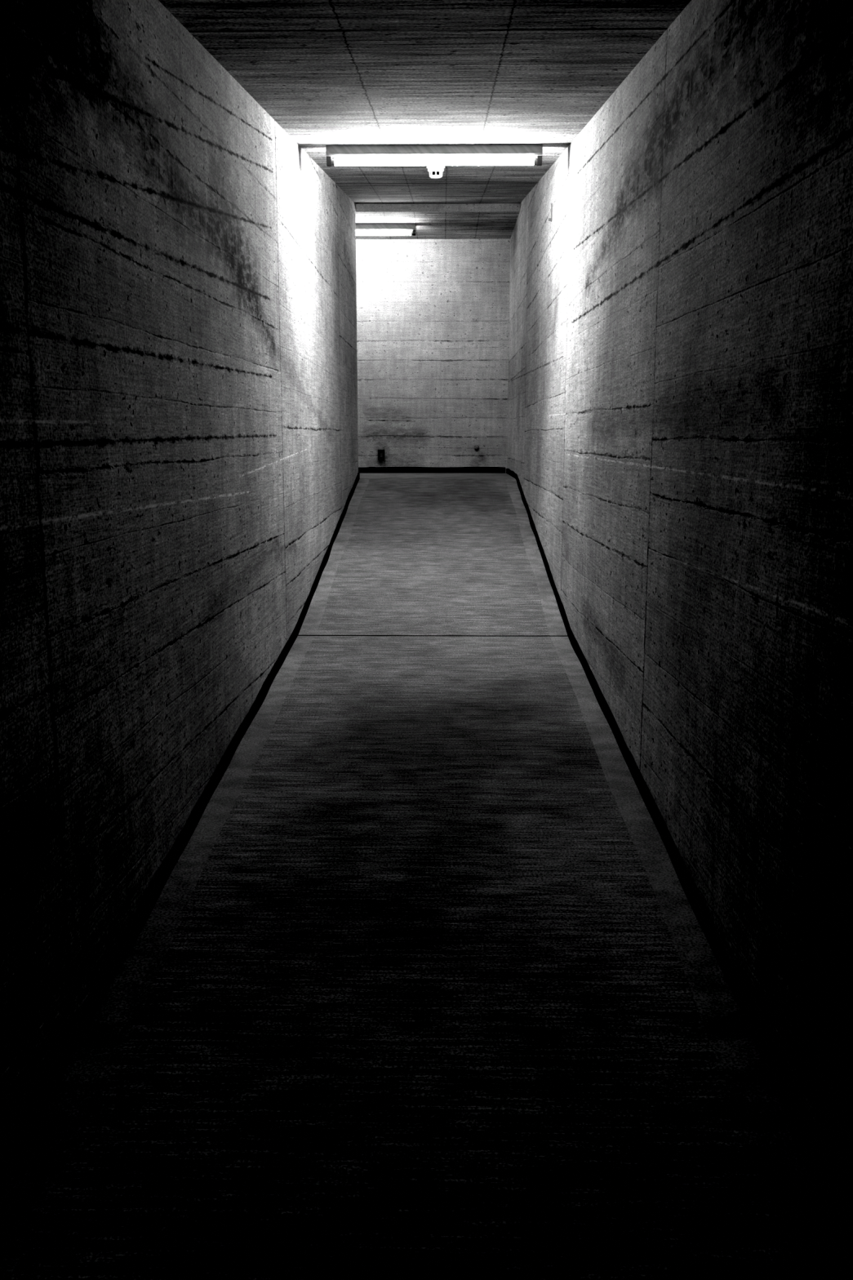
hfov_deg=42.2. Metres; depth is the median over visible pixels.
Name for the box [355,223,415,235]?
fluorescent light
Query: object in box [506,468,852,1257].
baseboard
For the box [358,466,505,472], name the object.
baseboard
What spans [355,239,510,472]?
wall
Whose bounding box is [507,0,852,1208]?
wall
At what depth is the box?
11.93 m
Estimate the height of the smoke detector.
0.089 m
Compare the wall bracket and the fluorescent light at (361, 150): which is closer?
the fluorescent light at (361, 150)
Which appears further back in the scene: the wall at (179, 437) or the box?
the box
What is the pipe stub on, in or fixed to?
attached to the wall at (433, 315)
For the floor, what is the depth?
2.52 m
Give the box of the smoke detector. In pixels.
[426,165,444,178]
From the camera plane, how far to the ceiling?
4.15 m
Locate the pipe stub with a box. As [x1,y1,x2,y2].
[473,444,479,450]
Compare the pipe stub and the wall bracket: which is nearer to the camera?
the wall bracket
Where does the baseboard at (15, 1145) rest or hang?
attached to the wall at (179, 437)
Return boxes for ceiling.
[158,0,691,239]
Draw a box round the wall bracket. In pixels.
[548,203,552,222]
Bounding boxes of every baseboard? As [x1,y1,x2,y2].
[0,472,359,1195]
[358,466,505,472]
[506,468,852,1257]
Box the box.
[377,449,385,460]
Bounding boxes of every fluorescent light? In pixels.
[325,144,542,166]
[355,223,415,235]
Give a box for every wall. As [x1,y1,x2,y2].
[0,0,358,1151]
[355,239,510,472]
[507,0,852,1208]
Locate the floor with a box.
[0,472,852,1279]

